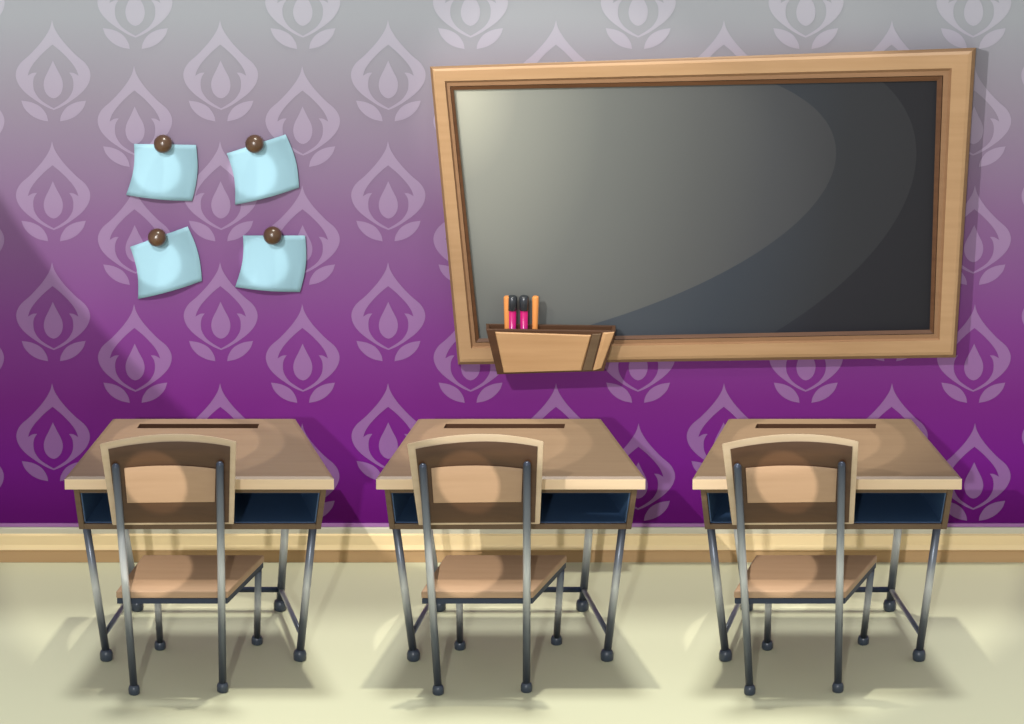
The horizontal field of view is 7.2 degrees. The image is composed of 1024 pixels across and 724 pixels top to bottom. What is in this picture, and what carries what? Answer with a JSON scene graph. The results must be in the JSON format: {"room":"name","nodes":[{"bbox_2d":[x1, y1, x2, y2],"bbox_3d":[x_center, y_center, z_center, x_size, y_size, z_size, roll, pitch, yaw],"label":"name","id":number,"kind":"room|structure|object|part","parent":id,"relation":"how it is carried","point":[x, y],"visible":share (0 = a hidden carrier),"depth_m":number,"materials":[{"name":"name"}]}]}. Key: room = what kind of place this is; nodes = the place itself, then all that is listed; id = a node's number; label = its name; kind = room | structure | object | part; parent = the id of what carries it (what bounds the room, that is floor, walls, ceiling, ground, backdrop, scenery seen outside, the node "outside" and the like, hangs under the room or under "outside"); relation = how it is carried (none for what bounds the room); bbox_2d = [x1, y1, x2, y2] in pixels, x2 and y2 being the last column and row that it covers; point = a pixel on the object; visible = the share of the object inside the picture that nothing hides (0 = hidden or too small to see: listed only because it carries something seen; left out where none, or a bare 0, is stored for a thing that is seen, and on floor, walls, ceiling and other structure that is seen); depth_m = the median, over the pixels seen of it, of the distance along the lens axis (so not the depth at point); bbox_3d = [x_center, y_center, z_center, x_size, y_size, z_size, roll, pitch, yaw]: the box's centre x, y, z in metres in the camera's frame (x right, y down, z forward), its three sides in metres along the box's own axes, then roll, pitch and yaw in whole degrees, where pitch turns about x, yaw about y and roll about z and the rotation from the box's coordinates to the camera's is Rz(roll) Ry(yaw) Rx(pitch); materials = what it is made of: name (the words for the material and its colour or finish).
{"room":"classroom","nodes":[
{"label":"classroom","id":0,"kind":"room"},
{"bbox_2d":[0,0,1023,522],"bbox_3d":[0.000,-0.376,29.942,10.000,2.520,0.151,0,20,0],"label":"wall","id":1,"kind":"structure","parent":0,"point":[365,350],"depth_m":29.84,"materials":[{"name":"paper"}]},
{"bbox_2d":[148,228,165,246],"bbox_3d":[-1.302,-0.459,29.782,0.069,0.069,0.078,15,25,35],"label":"pin","id":2,"kind":"object","parent":1,"relation":"attached to","point":[156,237],"visible":1,"depth_m":29.76,"materials":[{"name":"brown plastic"}]},
{"bbox_2d":[126,144,197,200],"bbox_3d":[-1.286,-0.693,29.720,0.265,0.222,0.041,0,20,0],"label":"paper note","id":3,"kind":"object","parent":1,"relation":"attached to","point":[171,175],"visible":1,"depth_m":29.73,"materials":[{"name":"blue paper"}]},
{"bbox_2d":[154,135,171,152],"bbox_3d":[-1.275,-0.799,29.658,0.069,0.069,0.078,15,25,35],"label":"pin","id":4,"kind":"object","parent":1,"relation":"attached to","point":[162,143],"visible":1,"depth_m":29.63,"materials":[{"name":"brown plastic"}]},
{"bbox_2d":[130,227,201,298],"bbox_3d":[-1.275,-0.363,29.840,0.263,0.284,0.041,0,20,0],"label":"paper note","id":5,"kind":"object","parent":1,"relation":"attached to","point":[173,265],"visible":1,"depth_m":29.84,"materials":[{"name":"blue paper"}]},
{"bbox_2d":[245,135,263,152],"bbox_3d":[-0.939,-0.799,29.658,0.069,0.069,0.078,15,25,35],"label":"pin","id":6,"kind":"object","parent":1,"relation":"attached to","point":[254,143],"visible":1,"depth_m":29.63,"materials":[{"name":"brown plastic"}]},
{"bbox_2d":[227,135,298,204],"bbox_3d":[-0.914,-0.703,29.716,0.264,0.274,0.041,0,20,0],"label":"paper note","id":7,"kind":"object","parent":1,"relation":"attached to","point":[272,171],"visible":1,"depth_m":29.72,"materials":[{"name":"blue paper"}]},
{"bbox_2d":[235,235,305,291],"bbox_3d":[-0.890,-0.359,29.841,0.264,0.222,0.041,0,20,0],"label":"paper note","id":8,"kind":"object","parent":1,"relation":"attached to","point":[280,267],"visible":1,"depth_m":29.84,"materials":[{"name":"blue paper"}]},
{"bbox_2d":[263,226,281,244],"bbox_3d":[-0.877,-0.466,29.779,0.069,0.069,0.078,15,25,35],"label":"pin","id":9,"kind":"object","parent":1,"relation":"attached to","point":[272,235],"visible":1,"depth_m":29.75,"materials":[{"name":"brown plastic"}]},
{"bbox_2d":[0,527,1023,561],"bbox_3d":[0.000,0.682,30.232,10.000,0.134,0.030,0,20,0],"label":"baseboard","id":10,"kind":"structure","parent":1,"relation":"attached to","point":[17,544],"depth_m":30.22,"materials":[{"name":"beige wood"}]},
{"bbox_2d":[0,523,1023,526],"bbox_3d":[0.000,0.608,30.217,10.000,0.012,0.008,0,20,0],"label":"trim","id":11,"kind":"structure","parent":1,"relation":"attached to","point":[1,524],"depth_m":30.22,"materials":[{"name":"purple"}]},
{"bbox_2d":[430,48,975,363],"bbox_3d":[0.697,-0.565,29.748,1.994,1.253,0.083,0,20,0],"label":"blackboard","id":12,"kind":"object","parent":1,"relation":"attached to","point":[810,206],"visible":1,"depth_m":29.73,"materials":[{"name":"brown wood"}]},
{"bbox_2d":[486,324,615,373],"bbox_3d":[0.143,-0.046,29.854,0.477,0.180,0.067,0,20,0],"label":"holder","id":13,"kind":"object","parent":12,"relation":"attached to","point":[547,348],"visible":1,"depth_m":29.83,"materials":[{"name":"brown wood"}]},
{"bbox_2d":[504,296,508,328],"bbox_3d":[-0.018,-0.107,29.835,0.024,0.284,0.024,-5,21,-14],"label":"stick","id":14,"kind":"object","parent":13,"relation":"in","point":[506,298],"visible":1,"depth_m":29.80,"materials":[{"name":"orange"}]},
{"bbox_2d":[508,295,516,328],"bbox_3d":[0.001,-0.108,29.835,0.036,0.286,0.036,0,20,0],"label":"marker","id":15,"kind":"object","parent":13,"relation":"in","point":[512,304],"visible":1,"depth_m":29.79,"materials":[{"name":"pink plastic"}]},
{"bbox_2d":[519,295,528,328],"bbox_3d":[0.044,-0.108,29.835,0.036,0.286,0.036,0,20,0],"label":"marker","id":16,"kind":"object","parent":13,"relation":"in","point":[523,299],"visible":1,"depth_m":29.79,"materials":[{"name":"pink plastic"}]},
{"bbox_2d":[532,296,538,328],"bbox_3d":[0.086,-0.108,29.835,0.025,0.284,0.026,0,20,0],"label":"stick","id":17,"kind":"object","parent":13,"relation":"in","point":[535,299],"visible":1,"depth_m":29.80,"materials":[{"name":"orange"}]},
{"bbox_2d":[0,562,1023,723],"bbox_3d":[0.000,1.984,26.997,10.000,0.100,7.000,0,20,0],"label":"floor","id":18,"kind":"structure","parent":0,"point":[666,667],"depth_m":29.40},
{"bbox_2d":[100,434,263,695],"bbox_3d":[-1.177,0.647,29.090,0.569,0.980,0.519,0,20,0],"label":"chair","id":19,"kind":"object","parent":18,"relation":"on","point":[161,479],"visible":1,"depth_m":28.82,"materials":[{"name":"brown wood"}]},
{"bbox_3d":[-1.380,0.766,28.878,0.080,0.865,0.028,0,20,0],"label":"leg","id":20,"kind":"part","parent":19,"relation":"part of","materials":[{"name":"metal"}]},
{"bbox_3d":[-1.280,0.887,29.287,0.027,0.366,0.196,0,20,0],"label":"leg","id":21,"kind":"part","parent":19,"relation":"part of","materials":[{"name":"metal"}]},
{"bbox_3d":[-1.219,0.422,28.788,0.484,0.351,0.052,0,20,0],"label":"backrest","id":22,"kind":"part","parent":19,"relation":"part of","materials":[{"name":"brown wood"}]},
{"bbox_3d":[-1.216,0.431,28.779,0.432,0.311,0.029,0,20,0],"label":"panel","id":23,"kind":"part","parent":19,"relation":"part of","materials":[{"name":"brown wood"}]},
{"bbox_3d":[-1.214,0.436,28.781,0.326,0.142,0.020,0,20,0],"label":"inset panel","id":24,"kind":"part","parent":19,"relation":"part of","materials":[{"name":"brown wood"}]},
{"bbox_3d":[-1.153,0.769,29.042,0.520,0.062,0.266,0,20,0],"label":"seat","id":25,"kind":"part","parent":19,"relation":"part of","materials":[{"name":"brown wood"}]},
{"bbox_3d":[-1.153,0.792,29.051,0.515,0.056,0.262,0,20,0],"label":"seat frame","id":26,"kind":"part","parent":19,"relation":"part of","materials":[{"name":"brown wood"}]},
{"bbox_3d":[-1.037,0.758,28.888,0.029,0.872,0.052,0,20,0],"label":"leg","id":27,"kind":"part","parent":19,"relation":"part of","materials":[{"name":"metal"}]},
{"bbox_3d":[-0.920,0.877,29.315,0.025,0.368,0.234,-1,20,-4],"label":"leg","id":28,"kind":"part","parent":19,"relation":"part of","materials":[{"name":"metal"}]},
{"bbox_2d":[65,419,333,661],"bbox_3d":[-1.117,0.659,29.364,0.963,0.772,0.685,0,20,0],"label":"school desk","id":29,"kind":"object","parent":18,"relation":"on","point":[282,482],"visible":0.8,"depth_m":29.15,"materials":[{"name":"brown wood"}]},
{"bbox_3d":[-1.500,0.815,29.205,0.028,0.541,0.119,17,26,39],"label":"leg","id":30,"kind":"part","parent":29,"relation":"part of","materials":[{"name":"metal"}]},
{"bbox_3d":[-1.432,0.913,29.526,0.019,0.032,0.496,4,20,10],"label":"rail","id":31,"kind":"part","parent":29,"relation":"part of","materials":[{"name":"metal"}]},
{"bbox_3d":[-1.411,0.653,29.650,0.028,0.542,0.143,13,24,32],"label":"leg","id":32,"kind":"part","parent":29,"relation":"part of","materials":[{"name":"metal"}]},
{"bbox_3d":[-1.117,0.836,29.757,0.538,0.021,0.021,0,20,0],"label":"cross rail","id":33,"kind":"part","parent":29,"relation":"part of","materials":[{"name":"grey metal"}]},
{"bbox_3d":[-0.834,0.653,29.650,0.029,0.542,0.130,-8,21,-20],"label":"leg","id":34,"kind":"part","parent":29,"relation":"part of","materials":[{"name":"metal"}]},
{"bbox_3d":[-0.804,0.913,29.526,0.019,0.032,0.495,-4,20,-10],"label":"rail","id":35,"kind":"part","parent":29,"relation":"part of","materials":[{"name":"metal"}]},
{"bbox_3d":[-0.741,0.815,29.205,0.028,0.541,0.114,-15,25,-36],"label":"leg","id":36,"kind":"part","parent":29,"relation":"part of","materials":[{"name":"metal"}]},
{"bbox_2d":[407,434,566,695],"bbox_3d":[-0.087,0.647,29.090,0.569,0.980,0.519,0,20,0],"label":"chair","id":37,"kind":"object","parent":18,"relation":"on","point":[468,479],"visible":1,"depth_m":28.82,"materials":[{"name":"brown wood"}]},
{"bbox_3d":[-0.290,0.766,28.878,0.080,0.865,0.028,0,20,0],"label":"leg","id":38,"kind":"part","parent":37,"relation":"part of","materials":[{"name":"metal"}]},
{"bbox_3d":[-0.190,0.887,29.287,0.027,0.366,0.196,0,20,0],"label":"leg","id":39,"kind":"part","parent":37,"relation":"part of","materials":[{"name":"metal"}]},
{"bbox_3d":[-0.130,0.422,28.788,0.484,0.351,0.052,0,20,0],"label":"backrest","id":40,"kind":"part","parent":37,"relation":"part of","materials":[{"name":"brown wood"}]},
{"bbox_3d":[-0.126,0.431,28.779,0.432,0.311,0.029,0,20,0],"label":"panel","id":41,"kind":"part","parent":37,"relation":"part of","materials":[{"name":"brown wood"}]},
{"bbox_3d":[-0.125,0.436,28.781,0.326,0.142,0.020,0,20,0],"label":"inset panel","id":42,"kind":"part","parent":37,"relation":"part of","materials":[{"name":"brown wood"}]},
{"bbox_3d":[-0.063,0.769,29.042,0.521,0.062,0.266,0,20,0],"label":"seat","id":43,"kind":"part","parent":37,"relation":"part of","materials":[{"name":"brown wood"}]},
{"bbox_3d":[-0.063,0.792,29.051,0.515,0.056,0.262,0,20,0],"label":"seat frame","id":44,"kind":"part","parent":37,"relation":"part of","materials":[{"name":"brown wood"}]},
{"bbox_3d":[0.053,0.758,28.888,0.029,0.872,0.052,0,20,0],"label":"leg","id":45,"kind":"part","parent":37,"relation":"part of","materials":[{"name":"metal"}]},
{"bbox_3d":[0.169,0.877,29.315,0.025,0.368,0.234,-1,20,-4],"label":"leg","id":46,"kind":"part","parent":37,"relation":"part of","materials":[{"name":"metal"}]},
{"bbox_2d":[376,419,644,661],"bbox_3d":[-0.004,0.659,29.364,0.963,0.772,0.685,0,20,0],"label":"school desk","id":47,"kind":"object","parent":18,"relation":"on","point":[589,482],"visible":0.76,"depth_m":29.15,"materials":[{"name":"brown wood"}]},
{"bbox_3d":[-0.388,0.815,29.205,0.028,0.541,0.119,17,26,39],"label":"leg","id":48,"kind":"part","parent":47,"relation":"part of","materials":[{"name":"metal"}]},
{"bbox_3d":[-0.320,0.913,29.526,0.019,0.032,0.496,4,20,10],"label":"rail","id":49,"kind":"part","parent":47,"relation":"part of","materials":[{"name":"metal"}]},
{"bbox_3d":[-0.299,0.653,29.650,0.028,0.542,0.143,13,24,32],"label":"leg","id":50,"kind":"part","parent":47,"relation":"part of","materials":[{"name":"metal"}]},
{"bbox_3d":[-0.005,0.836,29.757,0.538,0.021,0.021,0,20,0],"label":"cross rail","id":51,"kind":"part","parent":47,"relation":"part of","materials":[{"name":"grey metal"}]},
{"bbox_3d":[0.279,0.653,29.650,0.029,0.542,0.130,-8,21,-20],"label":"leg","id":52,"kind":"part","parent":47,"relation":"part of","materials":[{"name":"metal"}]},
{"bbox_3d":[0.308,0.913,29.526,0.019,0.032,0.495,-4,20,-10],"label":"rail","id":53,"kind":"part","parent":47,"relation":"part of","materials":[{"name":"metal"}]},
{"bbox_3d":[0.371,0.815,29.205,0.028,0.541,0.114,-15,25,-36],"label":"leg","id":54,"kind":"part","parent":47,"relation":"part of","materials":[{"name":"metal"}]},
{"bbox_2d":[722,434,876,695],"bbox_3d":[1.029,0.647,29.090,0.569,0.980,0.519,0,20,0],"label":"chair","id":55,"kind":"object","parent":18,"relation":"on","point":[783,479],"visible":1,"depth_m":28.82,"materials":[{"name":"brown wood"}]},
{"bbox_3d":[0.826,0.766,28.878,0.080,0.865,0.028,0,20,0],"label":"leg","id":56,"kind":"part","parent":55,"relation":"part of","materials":[{"name":"metal"}]},
{"bbox_3d":[0.926,0.887,29.287,0.027,0.366,0.196,0,20,0],"label":"leg","id":57,"kind":"part","parent":55,"relation":"part of","materials":[{"name":"metal"}]},
{"bbox_3d":[0.987,0.422,28.788,0.484,0.351,0.052,0,20,0],"label":"backrest","id":58,"kind":"part","parent":55,"relation":"part of","materials":[{"name":"brown wood"}]},
{"bbox_3d":[0.991,0.431,28.779,0.432,0.311,0.029,0,20,0],"label":"panel","id":59,"kind":"part","parent":55,"relation":"part of","materials":[{"name":"brown wood"}]},
{"bbox_3d":[0.992,0.436,28.781,0.326,0.142,0.020,0,20,0],"label":"inset panel","id":60,"kind":"part","parent":55,"relation":"part of","materials":[{"name":"brown wood"}]},
{"bbox_3d":[1.053,0.769,29.042,0.521,0.062,0.266,0,20,0],"label":"seat","id":61,"kind":"part","parent":55,"relation":"part of","materials":[{"name":"brown wood"}]},
{"bbox_3d":[1.053,0.792,29.051,0.515,0.056,0.262,0,20,0],"label":"seat frame","id":62,"kind":"part","parent":55,"relation":"part of","materials":[{"name":"brown wood"}]},
{"bbox_3d":[1.169,0.758,28.888,0.029,0.872,0.052,0,20,0],"label":"leg","id":63,"kind":"part","parent":55,"relation":"part of","materials":[{"name":"metal"}]},
{"bbox_3d":[1.286,0.877,29.315,0.025,0.368,0.234,-1,20,-4],"label":"leg","id":64,"kind":"part","parent":55,"relation":"part of","materials":[{"name":"metal"}]},
{"bbox_2d":[693,419,961,661],"bbox_3d":[1.125,0.659,29.364,0.963,0.772,0.685,0,20,0],"label":"school desk","id":65,"kind":"object","parent":18,"relation":"on","point":[903,481],"visible":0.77,"depth_m":29.15,"materials":[{"name":"brown wood"}]},
{"bbox_3d":[0.742,0.815,29.205,0.028,0.541,0.119,17,26,39],"label":"leg","id":66,"kind":"part","parent":65,"relation":"part of","materials":[{"name":"metal"}]},
{"bbox_3d":[0.810,0.913,29.526,0.019,0.032,0.496,4,20,10],"label":"rail","id":67,"kind":"part","parent":65,"relation":"part of","materials":[{"name":"metal"}]},
{"bbox_3d":[0.830,0.653,29.650,0.028,0.542,0.143,13,24,32],"label":"leg","id":68,"kind":"part","parent":65,"relation":"part of","materials":[{"name":"metal"}]},
{"bbox_3d":[1.125,0.836,29.757,0.538,0.021,0.021,0,20,0],"label":"cross rail","id":69,"kind":"part","parent":65,"relation":"part of","materials":[{"name":"grey metal"}]},
{"bbox_3d":[1.408,0.653,29.650,0.029,0.542,0.130,-8,21,-20],"label":"leg","id":70,"kind":"part","parent":65,"relation":"part of","materials":[{"name":"metal"}]},
{"bbox_3d":[1.437,0.913,29.526,0.019,0.032,0.495,-4,20,-10],"label":"rail","id":71,"kind":"part","parent":65,"relation":"part of","materials":[{"name":"metal"}]},
{"bbox_3d":[1.501,0.815,29.205,0.028,0.541,0.114,-15,25,-36],"label":"leg","id":72,"kind":"part","parent":65,"relation":"part of","materials":[{"name":"metal"}]}
]}

